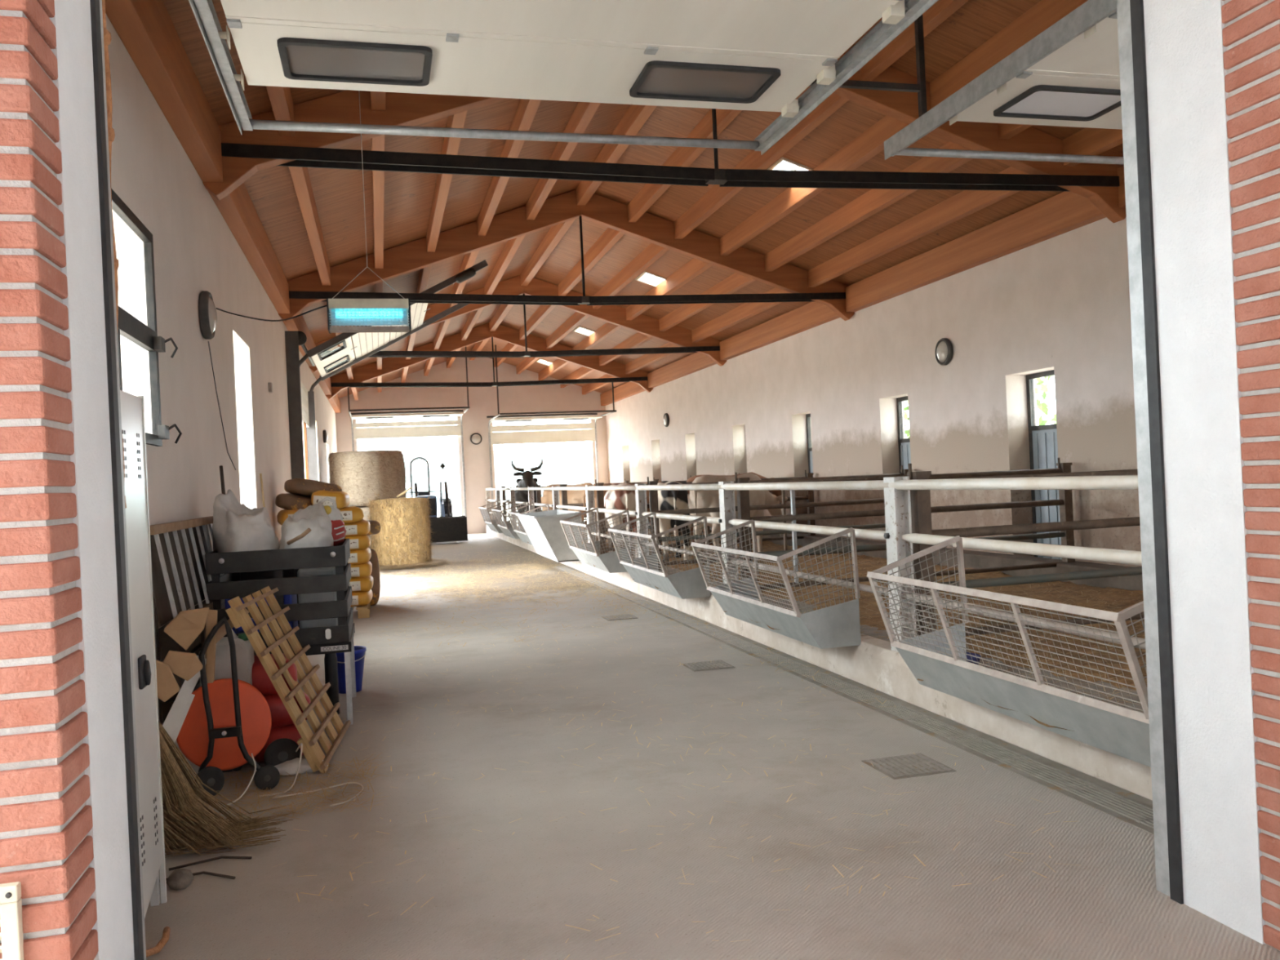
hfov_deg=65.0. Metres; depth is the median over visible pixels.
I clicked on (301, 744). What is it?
strap
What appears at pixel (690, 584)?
trough
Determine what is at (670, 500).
cow
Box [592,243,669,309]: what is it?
roof beam
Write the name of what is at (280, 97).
roof beam
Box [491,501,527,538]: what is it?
trough
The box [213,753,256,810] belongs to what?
strap
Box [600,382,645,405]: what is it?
roof beam
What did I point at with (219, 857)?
twig
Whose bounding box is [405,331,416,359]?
roof beam
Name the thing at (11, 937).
air vent
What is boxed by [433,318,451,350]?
roof beam
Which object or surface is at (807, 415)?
window
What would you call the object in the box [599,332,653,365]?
roof beam
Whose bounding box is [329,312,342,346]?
roof beam
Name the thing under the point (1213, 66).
wall
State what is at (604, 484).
cow
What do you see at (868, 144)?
roof beam
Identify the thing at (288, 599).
box
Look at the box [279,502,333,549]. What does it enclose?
woven bag
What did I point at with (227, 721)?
cart
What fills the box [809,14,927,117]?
hanger
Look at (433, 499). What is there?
hood
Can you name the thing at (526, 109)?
roof beam
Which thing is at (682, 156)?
roof beam
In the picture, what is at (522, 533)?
trough
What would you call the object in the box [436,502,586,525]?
ground
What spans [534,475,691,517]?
wall
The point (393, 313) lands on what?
grille
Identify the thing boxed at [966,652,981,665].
tub
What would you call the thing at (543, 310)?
roof beam
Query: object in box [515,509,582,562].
trough
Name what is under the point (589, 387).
roof beam
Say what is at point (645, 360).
roof beam
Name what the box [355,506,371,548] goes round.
bale
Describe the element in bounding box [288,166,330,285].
roof beam
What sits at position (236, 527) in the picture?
woven bag
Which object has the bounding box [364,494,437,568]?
bale
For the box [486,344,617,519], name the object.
door
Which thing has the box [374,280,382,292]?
roof beam
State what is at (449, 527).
tractor
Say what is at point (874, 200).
roof beam
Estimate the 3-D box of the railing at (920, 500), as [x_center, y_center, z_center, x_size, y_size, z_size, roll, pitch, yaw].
[3.886,0.578,7.569,4.060,1.570,0.120,-3,0,-15]
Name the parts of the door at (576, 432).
panel, panel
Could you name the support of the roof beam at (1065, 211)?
attached to the roof truss at (243, 155)
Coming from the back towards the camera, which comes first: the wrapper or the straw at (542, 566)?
the straw at (542, 566)
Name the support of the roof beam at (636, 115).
attached to the roof truss at (243, 155)
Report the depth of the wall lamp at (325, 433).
24.74 m
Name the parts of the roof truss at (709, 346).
hanger rod, coupling plate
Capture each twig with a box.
[159,871,235,882]
[168,856,252,871]
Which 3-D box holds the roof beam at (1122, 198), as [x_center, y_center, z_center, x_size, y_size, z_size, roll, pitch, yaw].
[5.800,-3.083,7.674,0.160,0.411,5.850,-3,0,-15]
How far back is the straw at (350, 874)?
5.17 m
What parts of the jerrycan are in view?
handle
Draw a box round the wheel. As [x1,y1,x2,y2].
[263,737,300,766]
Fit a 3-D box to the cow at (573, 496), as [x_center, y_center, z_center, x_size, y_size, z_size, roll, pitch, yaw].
[-1.338,0.754,22.407,0.719,1.382,2.532,-3,0,-41]
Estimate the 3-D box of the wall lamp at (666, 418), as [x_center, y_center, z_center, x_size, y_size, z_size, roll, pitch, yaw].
[0.710,-1.651,27.678,0.103,0.380,0.380,-3,0,-15]
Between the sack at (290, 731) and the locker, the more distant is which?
the sack at (290, 731)
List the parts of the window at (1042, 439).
panel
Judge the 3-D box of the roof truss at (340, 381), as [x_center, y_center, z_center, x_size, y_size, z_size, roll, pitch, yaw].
[-4.054,-3.359,27.910,9.050,2.049,0.210,-3,0,-15]
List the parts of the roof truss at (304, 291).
hanger rod, coupling plate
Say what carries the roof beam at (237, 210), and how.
attached to the roof truss at (243, 155)
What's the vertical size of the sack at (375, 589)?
0.804 m
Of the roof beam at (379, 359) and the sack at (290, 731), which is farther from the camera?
the roof beam at (379, 359)
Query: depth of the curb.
6.89 m
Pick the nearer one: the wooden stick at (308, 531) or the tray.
the wooden stick at (308, 531)
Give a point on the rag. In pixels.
(239, 630)
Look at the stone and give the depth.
4.11 m
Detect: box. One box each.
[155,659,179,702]
[158,600,205,724]
[163,650,203,680]
[205,608,217,683]
[224,594,297,634]
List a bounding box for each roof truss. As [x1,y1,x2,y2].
[202,48,1126,222]
[278,189,854,322]
[308,275,726,372]
[325,323,653,399]
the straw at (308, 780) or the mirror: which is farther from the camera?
the mirror
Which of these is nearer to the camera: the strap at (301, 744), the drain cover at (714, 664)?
the strap at (301, 744)
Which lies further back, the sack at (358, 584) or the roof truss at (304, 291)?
the roof truss at (304, 291)
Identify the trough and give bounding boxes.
[479,500,510,533]
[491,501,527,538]
[506,502,549,545]
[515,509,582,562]
[560,507,631,573]
[608,511,711,599]
[690,519,861,648]
[866,535,1151,767]
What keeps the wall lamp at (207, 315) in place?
attached to the wall at (195, 250)
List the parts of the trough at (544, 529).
plate, plate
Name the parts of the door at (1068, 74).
panel, pane, panel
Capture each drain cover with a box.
[601,613,638,621]
[680,660,735,671]
[861,753,956,779]
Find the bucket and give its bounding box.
[336,645,366,693]
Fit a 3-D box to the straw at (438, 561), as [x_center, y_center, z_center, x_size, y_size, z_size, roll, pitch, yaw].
[-4.805,1.734,20.783,2.204,0.110,2.444,-3,0,-15]
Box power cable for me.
[215,305,326,321]
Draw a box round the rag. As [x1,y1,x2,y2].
[233,617,260,633]
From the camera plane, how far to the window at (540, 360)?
32.26 m
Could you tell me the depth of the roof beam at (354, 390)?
31.15 m
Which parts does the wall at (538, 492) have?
post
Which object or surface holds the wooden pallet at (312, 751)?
on the floor at (497, 894)
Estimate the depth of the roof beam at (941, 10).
8.96 m
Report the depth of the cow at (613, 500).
17.04 m
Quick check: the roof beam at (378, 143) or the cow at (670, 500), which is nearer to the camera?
the roof beam at (378, 143)
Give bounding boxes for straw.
[203,752,388,821]
[267,608,1117,959]
[366,546,708,650]
[379,556,457,570]
[552,565,896,708]
[661,553,1146,705]
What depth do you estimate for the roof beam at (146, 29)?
6.41 m
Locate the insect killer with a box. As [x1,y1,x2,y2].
[326,90,411,333]
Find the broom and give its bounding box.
[158,720,293,857]
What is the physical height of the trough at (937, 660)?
0.884 m
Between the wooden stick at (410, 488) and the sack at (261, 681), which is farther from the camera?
the wooden stick at (410, 488)
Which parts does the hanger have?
arm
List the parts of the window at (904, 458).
panel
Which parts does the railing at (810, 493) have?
post, rail, rail, rail, rail, post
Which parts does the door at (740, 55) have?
pane, panel, panel, pane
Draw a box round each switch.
[267,382,272,392]
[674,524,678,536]
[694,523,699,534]
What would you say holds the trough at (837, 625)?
on the curb
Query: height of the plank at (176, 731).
0.462 m
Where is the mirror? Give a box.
[429,462,445,471]
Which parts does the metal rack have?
frame, name plate, leg, leg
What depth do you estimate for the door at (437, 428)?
33.20 m
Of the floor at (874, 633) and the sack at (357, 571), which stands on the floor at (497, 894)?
the floor at (874, 633)
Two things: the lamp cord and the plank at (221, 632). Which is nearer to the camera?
the plank at (221, 632)
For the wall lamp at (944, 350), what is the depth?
13.97 m
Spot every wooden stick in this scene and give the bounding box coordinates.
[219,465,225,494]
[259,473,265,506]
[286,528,311,545]
[396,487,411,497]
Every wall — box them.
[0,0,1279,959]
[105,13,337,724]
[335,357,608,533]
[500,478,629,523]
[515,477,658,524]
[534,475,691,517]
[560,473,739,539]
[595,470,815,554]
[604,217,1142,567]
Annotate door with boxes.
[89,0,1183,959]
[284,259,488,480]
[347,346,470,530]
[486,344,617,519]
[884,0,1124,164]
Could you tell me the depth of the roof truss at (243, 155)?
9.19 m
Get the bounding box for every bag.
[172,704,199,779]
[212,489,279,552]
[213,538,216,551]
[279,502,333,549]
[319,496,346,546]
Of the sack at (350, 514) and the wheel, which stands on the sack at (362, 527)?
the sack at (350, 514)
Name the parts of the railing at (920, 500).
post, rail, rail, rail, rail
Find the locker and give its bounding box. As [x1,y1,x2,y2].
[120,390,167,918]
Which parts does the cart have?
frame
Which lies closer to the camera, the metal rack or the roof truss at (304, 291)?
the metal rack
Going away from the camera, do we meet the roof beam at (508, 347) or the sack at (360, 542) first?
the sack at (360, 542)
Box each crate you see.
[204,538,353,648]
[222,764,243,772]
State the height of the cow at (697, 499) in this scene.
1.423 m
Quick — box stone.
[166,868,193,890]
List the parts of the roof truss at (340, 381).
hanger rod, coupling plate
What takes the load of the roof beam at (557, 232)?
attached to the ceiling
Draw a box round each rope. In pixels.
[102,0,126,507]
[146,926,170,957]
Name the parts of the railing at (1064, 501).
post, rail, rail, rail, rail, post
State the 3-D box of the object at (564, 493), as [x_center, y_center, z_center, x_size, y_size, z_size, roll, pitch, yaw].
[0.344,0.722,21.258,4.060,1.570,0.120,-3,0,-15]
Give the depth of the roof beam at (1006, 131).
9.99 m
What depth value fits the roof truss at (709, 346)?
21.93 m
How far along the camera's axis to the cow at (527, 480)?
26.72 m
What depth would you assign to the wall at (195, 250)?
7.48 m
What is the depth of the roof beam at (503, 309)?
25.79 m
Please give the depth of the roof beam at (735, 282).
19.45 m
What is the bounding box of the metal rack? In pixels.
[253,622,355,724]
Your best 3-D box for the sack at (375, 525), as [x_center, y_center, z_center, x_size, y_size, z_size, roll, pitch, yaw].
[-3.824,0.654,13.672,0.500,0.203,0.500,-3,0,-32]
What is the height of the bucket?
0.340 m
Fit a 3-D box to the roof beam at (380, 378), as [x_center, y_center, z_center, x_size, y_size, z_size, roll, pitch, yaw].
[-7.841,-3.077,30.222,0.120,0.268,6.220,-3,0,-15]
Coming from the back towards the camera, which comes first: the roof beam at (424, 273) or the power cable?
the roof beam at (424, 273)
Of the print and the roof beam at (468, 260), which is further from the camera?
the roof beam at (468, 260)
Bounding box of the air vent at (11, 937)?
[0,881,23,959]
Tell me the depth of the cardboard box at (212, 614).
5.51 m
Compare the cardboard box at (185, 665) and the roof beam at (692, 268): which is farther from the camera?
the roof beam at (692, 268)
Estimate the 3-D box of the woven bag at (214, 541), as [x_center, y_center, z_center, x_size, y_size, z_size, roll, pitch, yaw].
[-3.023,0.364,7.420,0.276,0.388,0.392,-3,0,-15]
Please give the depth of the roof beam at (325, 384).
24.69 m
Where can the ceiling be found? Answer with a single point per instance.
(338, 193)
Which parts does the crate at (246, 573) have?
corner post, corner post, corner post, corner post, corner post, corner post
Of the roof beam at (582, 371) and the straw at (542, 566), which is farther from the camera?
the roof beam at (582, 371)
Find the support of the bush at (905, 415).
on the ground
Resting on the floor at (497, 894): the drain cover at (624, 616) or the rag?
the drain cover at (624, 616)
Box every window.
[111,187,182,446]
[536,358,552,365]
[573,325,595,336]
[635,271,666,286]
[766,156,813,170]
[805,413,815,522]
[896,395,911,473]
[1026,369,1062,559]
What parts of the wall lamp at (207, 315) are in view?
glass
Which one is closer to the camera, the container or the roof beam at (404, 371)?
the container
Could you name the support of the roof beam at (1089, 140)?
attached to the roof truss at (243, 155)
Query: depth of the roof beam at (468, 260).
17.54 m
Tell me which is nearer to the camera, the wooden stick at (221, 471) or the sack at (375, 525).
the wooden stick at (221, 471)
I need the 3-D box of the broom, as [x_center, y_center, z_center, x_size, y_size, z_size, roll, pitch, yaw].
[-2.057,0.907,4.642,0.790,1.543,0.416,-3,0,-15]
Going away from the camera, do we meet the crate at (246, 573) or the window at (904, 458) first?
the crate at (246, 573)
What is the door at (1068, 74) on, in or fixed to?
in the wall at (1213, 66)
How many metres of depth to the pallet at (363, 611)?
12.68 m
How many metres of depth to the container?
6.96 m
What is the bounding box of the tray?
[329,325,409,333]
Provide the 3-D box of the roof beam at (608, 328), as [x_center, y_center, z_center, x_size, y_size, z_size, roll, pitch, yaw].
[-1.066,-3.638,25.406,0.120,0.268,6.190,-3,0,-15]
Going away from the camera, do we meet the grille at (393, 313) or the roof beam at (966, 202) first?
the grille at (393, 313)
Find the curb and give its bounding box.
[485,524,1152,800]
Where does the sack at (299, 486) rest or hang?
on the sack at (288, 501)
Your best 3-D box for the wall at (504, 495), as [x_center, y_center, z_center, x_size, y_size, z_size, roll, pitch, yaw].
[-2.286,0.828,31.422,4.060,1.570,0.120,-3,0,-15]
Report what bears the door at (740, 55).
in the wall at (1213, 66)
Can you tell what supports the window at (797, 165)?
attached to the ceiling
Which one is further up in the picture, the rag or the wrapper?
the rag
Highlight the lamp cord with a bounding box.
[208,341,235,470]
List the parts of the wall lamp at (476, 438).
glass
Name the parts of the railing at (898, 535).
post, rail, post, rail, post, rail, rail, post, rail, rail, post, rail, rail, post, rail, rail, rail, post, rail, rail, rail, post, rail, rail, rail, post, rail, rail, rail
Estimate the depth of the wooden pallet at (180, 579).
6.08 m
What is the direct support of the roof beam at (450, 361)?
attached to the roof truss at (340, 381)
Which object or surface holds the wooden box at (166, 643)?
on the floor at (497, 894)
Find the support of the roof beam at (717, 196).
attached to the roof truss at (304, 291)
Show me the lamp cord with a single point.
(208, 341)
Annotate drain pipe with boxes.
[324,653,339,715]
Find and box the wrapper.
[274,757,328,775]
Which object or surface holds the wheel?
on the floor at (497, 894)
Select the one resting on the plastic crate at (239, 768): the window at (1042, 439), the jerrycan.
the jerrycan
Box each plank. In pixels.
[162,655,206,736]
[170,693,195,746]
[204,617,207,671]
[216,608,248,643]
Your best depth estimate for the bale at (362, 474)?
22.98 m
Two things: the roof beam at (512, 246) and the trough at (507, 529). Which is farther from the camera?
the trough at (507, 529)
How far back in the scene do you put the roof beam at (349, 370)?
25.49 m
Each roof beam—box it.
[105,0,222,182]
[207,182,289,313]
[266,85,294,136]
[280,311,315,366]
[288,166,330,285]
[310,368,331,395]
[326,393,340,413]
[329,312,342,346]
[342,357,353,379]
[351,387,358,399]
[370,91,386,110]
[371,134,385,268]
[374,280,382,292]
[377,349,382,369]
[377,375,382,391]
[400,366,408,382]
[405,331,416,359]
[416,265,431,293]
[423,357,435,375]
[426,110,467,252]
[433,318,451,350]
[446,347,461,368]
[448,249,479,307]
[461,307,484,340]
[469,337,489,359]
[476,98,542,235]
[484,235,525,294]
[488,304,513,331]
[493,342,518,367]
[515,356,540,373]
[519,304,555,339]
[520,218,575,285]
[525,102,600,220]
[537,358,568,380]
[546,311,589,348]
[557,227,624,295]
[560,366,595,387]
[573,322,622,357]
[576,104,657,204]
[582,373,617,394]
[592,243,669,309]
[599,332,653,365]
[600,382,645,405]
[625,342,680,373]
[626,257,713,319]
[627,108,742,222]
[647,352,716,387]
[658,272,755,331]
[674,93,848,239]
[691,287,791,342]
[719,301,839,359]
[720,115,908,255]
[764,141,973,271]
[808,166,1030,287]
[844,191,1106,311]
[860,0,968,80]
[929,0,1088,108]
[997,123,1032,138]
[1062,127,1123,166]
[1117,165,1125,207]
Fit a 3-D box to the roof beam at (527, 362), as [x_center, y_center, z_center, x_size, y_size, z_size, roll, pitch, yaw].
[-3.397,-3.791,31.380,0.120,0.268,6.220,-3,0,-15]
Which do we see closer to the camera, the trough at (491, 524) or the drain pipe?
the drain pipe
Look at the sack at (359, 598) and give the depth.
12.69 m
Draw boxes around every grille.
[328,308,408,326]
[426,497,435,515]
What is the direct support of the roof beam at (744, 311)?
attached to the ceiling
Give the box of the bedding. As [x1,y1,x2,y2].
[583,526,1147,690]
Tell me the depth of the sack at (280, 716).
5.99 m
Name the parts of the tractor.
seat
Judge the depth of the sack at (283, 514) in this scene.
12.38 m
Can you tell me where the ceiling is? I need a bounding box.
[162,0,1124,398]
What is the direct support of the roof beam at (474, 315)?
attached to the roof truss at (709, 346)
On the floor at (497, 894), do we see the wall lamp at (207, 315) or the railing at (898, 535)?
the railing at (898, 535)
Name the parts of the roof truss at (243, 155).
hanger rod, coupling plate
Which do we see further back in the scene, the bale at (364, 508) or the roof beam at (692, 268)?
the bale at (364, 508)
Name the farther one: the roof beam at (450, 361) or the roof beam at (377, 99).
the roof beam at (450, 361)
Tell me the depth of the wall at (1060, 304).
14.19 m
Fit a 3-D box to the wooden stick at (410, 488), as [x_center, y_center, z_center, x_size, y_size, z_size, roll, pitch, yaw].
[-4.836,0.253,20.587,0.325,0.210,0.053,-3,0,5]
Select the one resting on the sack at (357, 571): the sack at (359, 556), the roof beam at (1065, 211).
the sack at (359, 556)
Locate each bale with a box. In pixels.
[324,448,408,506]
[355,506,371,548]
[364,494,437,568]
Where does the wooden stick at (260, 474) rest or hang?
on the floor at (497, 894)
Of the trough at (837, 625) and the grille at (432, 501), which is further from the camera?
the grille at (432, 501)
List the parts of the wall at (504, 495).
post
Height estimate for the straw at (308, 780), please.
0.032 m
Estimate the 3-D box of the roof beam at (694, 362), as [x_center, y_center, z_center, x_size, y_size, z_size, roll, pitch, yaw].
[1.071,-2.892,25.951,0.160,0.411,6.190,-3,0,-15]
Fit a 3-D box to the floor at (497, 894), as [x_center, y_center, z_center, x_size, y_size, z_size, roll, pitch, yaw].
[-0.709,1.675,14.002,23.500,0.120,45.500,-3,0,-15]
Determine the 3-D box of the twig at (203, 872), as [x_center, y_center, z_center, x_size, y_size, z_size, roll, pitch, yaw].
[-1.879,1.667,4.221,0.368,0.021,0.110,-3,0,-7]
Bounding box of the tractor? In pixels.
[406,457,467,542]
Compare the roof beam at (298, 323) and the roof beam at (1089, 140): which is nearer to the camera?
the roof beam at (1089, 140)
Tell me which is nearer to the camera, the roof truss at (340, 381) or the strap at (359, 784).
the strap at (359, 784)
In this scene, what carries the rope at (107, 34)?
hanging from the door at (740, 55)
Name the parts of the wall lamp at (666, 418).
glass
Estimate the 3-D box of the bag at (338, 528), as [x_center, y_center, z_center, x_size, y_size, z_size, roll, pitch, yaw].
[-2.365,0.319,7.648,0.241,0.388,0.270,-3,0,-15]
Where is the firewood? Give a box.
[164,607,208,649]
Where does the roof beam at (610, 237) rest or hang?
attached to the roof truss at (709, 346)
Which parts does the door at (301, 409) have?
panel, panel, panel, panel, motor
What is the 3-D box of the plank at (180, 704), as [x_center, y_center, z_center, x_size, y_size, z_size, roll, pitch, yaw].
[-2.439,1.195,5.312,0.058,0.460,0.503,-3,0,8]
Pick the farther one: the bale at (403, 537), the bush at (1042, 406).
the bale at (403, 537)
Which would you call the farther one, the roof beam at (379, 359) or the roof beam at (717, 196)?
the roof beam at (379, 359)
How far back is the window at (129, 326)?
5.99 m
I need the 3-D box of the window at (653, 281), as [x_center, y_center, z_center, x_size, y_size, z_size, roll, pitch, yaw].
[0.337,-3.917,19.445,0.701,0.378,0.740,-3,0,-15]
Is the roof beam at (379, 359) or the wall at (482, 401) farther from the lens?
the wall at (482, 401)
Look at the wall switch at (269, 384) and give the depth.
12.60 m
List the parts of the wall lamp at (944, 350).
glass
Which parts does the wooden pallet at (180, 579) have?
rail, rail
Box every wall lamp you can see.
[198,290,217,339]
[323,430,327,443]
[470,432,482,444]
[663,413,669,426]
[934,337,953,365]
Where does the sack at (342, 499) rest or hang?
on the sack at (350, 514)
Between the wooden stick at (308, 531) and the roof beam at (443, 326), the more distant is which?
the roof beam at (443, 326)
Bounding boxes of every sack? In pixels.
[251,653,297,696]
[253,724,303,763]
[263,691,311,728]
[275,493,312,510]
[276,508,304,525]
[284,478,342,497]
[311,489,350,509]
[339,506,364,523]
[344,519,370,536]
[344,534,370,550]
[347,547,371,564]
[348,575,373,591]
[351,560,372,577]
[351,589,373,606]
[366,520,380,535]
[368,548,380,605]
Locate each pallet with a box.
[149,515,224,635]
[225,586,351,773]
[350,603,370,618]
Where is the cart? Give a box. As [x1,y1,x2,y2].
[176,617,279,795]
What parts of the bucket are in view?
handle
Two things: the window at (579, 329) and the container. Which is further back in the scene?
the window at (579, 329)
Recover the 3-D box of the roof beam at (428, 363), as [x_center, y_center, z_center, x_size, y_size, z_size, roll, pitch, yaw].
[-6.395,-3.653,30.602,0.120,0.268,6.220,-3,0,-15]
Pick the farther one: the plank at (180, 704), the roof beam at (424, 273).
the roof beam at (424, 273)
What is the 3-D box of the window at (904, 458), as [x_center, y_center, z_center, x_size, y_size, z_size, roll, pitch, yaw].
[4.295,-0.067,15.641,0.065,2.500,0.890,-3,0,-15]
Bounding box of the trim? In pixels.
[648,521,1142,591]
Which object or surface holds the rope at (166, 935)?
on the floor at (497, 894)
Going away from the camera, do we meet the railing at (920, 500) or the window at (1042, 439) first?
the railing at (920, 500)
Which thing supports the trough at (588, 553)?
on the curb
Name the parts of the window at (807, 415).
panel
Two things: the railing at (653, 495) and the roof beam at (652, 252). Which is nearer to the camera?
the railing at (653, 495)
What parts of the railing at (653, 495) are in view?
post, rail, rail, rail, rail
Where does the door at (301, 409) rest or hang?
in the wall at (195, 250)
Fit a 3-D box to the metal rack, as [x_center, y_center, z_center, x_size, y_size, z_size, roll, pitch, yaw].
[-2.540,1.423,7.279,0.910,0.570,1.006,-3,0,-15]
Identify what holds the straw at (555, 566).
on the channel
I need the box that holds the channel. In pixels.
[553,565,1154,835]
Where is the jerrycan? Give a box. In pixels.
[198,629,254,686]
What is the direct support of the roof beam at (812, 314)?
attached to the roof truss at (304, 291)
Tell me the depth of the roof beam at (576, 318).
25.35 m
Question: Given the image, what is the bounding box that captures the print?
[324,505,331,514]
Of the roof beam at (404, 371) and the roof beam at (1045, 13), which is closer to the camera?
the roof beam at (1045, 13)
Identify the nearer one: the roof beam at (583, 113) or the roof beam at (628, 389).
the roof beam at (583, 113)
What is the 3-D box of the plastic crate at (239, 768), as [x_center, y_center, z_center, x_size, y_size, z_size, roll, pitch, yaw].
[-2.509,1.518,5.998,0.260,0.380,0.340,-3,0,-15]
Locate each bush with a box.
[902,400,909,438]
[1034,375,1056,425]
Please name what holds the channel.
on the floor at (497, 894)
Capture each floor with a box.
[144,533,1279,959]
[606,551,1143,712]
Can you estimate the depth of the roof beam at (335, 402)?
30.34 m
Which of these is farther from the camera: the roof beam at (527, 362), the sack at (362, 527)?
the roof beam at (527, 362)
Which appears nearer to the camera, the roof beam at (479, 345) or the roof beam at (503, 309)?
the roof beam at (503, 309)
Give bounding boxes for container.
[297,566,337,628]
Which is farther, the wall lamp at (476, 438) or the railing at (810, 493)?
the wall lamp at (476, 438)
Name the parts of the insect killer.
plate, plate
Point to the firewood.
(186, 626)
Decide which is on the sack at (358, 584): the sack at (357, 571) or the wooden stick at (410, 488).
the sack at (357, 571)
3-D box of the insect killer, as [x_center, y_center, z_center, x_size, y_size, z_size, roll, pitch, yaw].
[-2.181,-2.272,7.930,0.630,2.196,0.200,-3,0,-15]
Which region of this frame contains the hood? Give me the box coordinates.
[416,495,437,517]
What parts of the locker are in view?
handle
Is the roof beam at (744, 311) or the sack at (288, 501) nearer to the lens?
the sack at (288, 501)
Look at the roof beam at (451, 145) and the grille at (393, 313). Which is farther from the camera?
the roof beam at (451, 145)
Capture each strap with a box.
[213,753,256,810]
[258,742,302,796]
[273,782,363,806]
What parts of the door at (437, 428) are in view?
panel, panel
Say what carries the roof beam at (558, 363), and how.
attached to the roof truss at (340, 381)
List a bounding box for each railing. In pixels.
[485,475,1145,652]
[647,465,908,572]
[734,457,1075,589]
[906,463,1144,635]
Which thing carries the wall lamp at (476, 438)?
attached to the wall at (482, 401)
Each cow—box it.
[511,458,542,513]
[541,482,593,544]
[582,480,662,544]
[596,483,638,558]
[647,480,691,561]
[686,471,786,551]
[687,473,787,564]

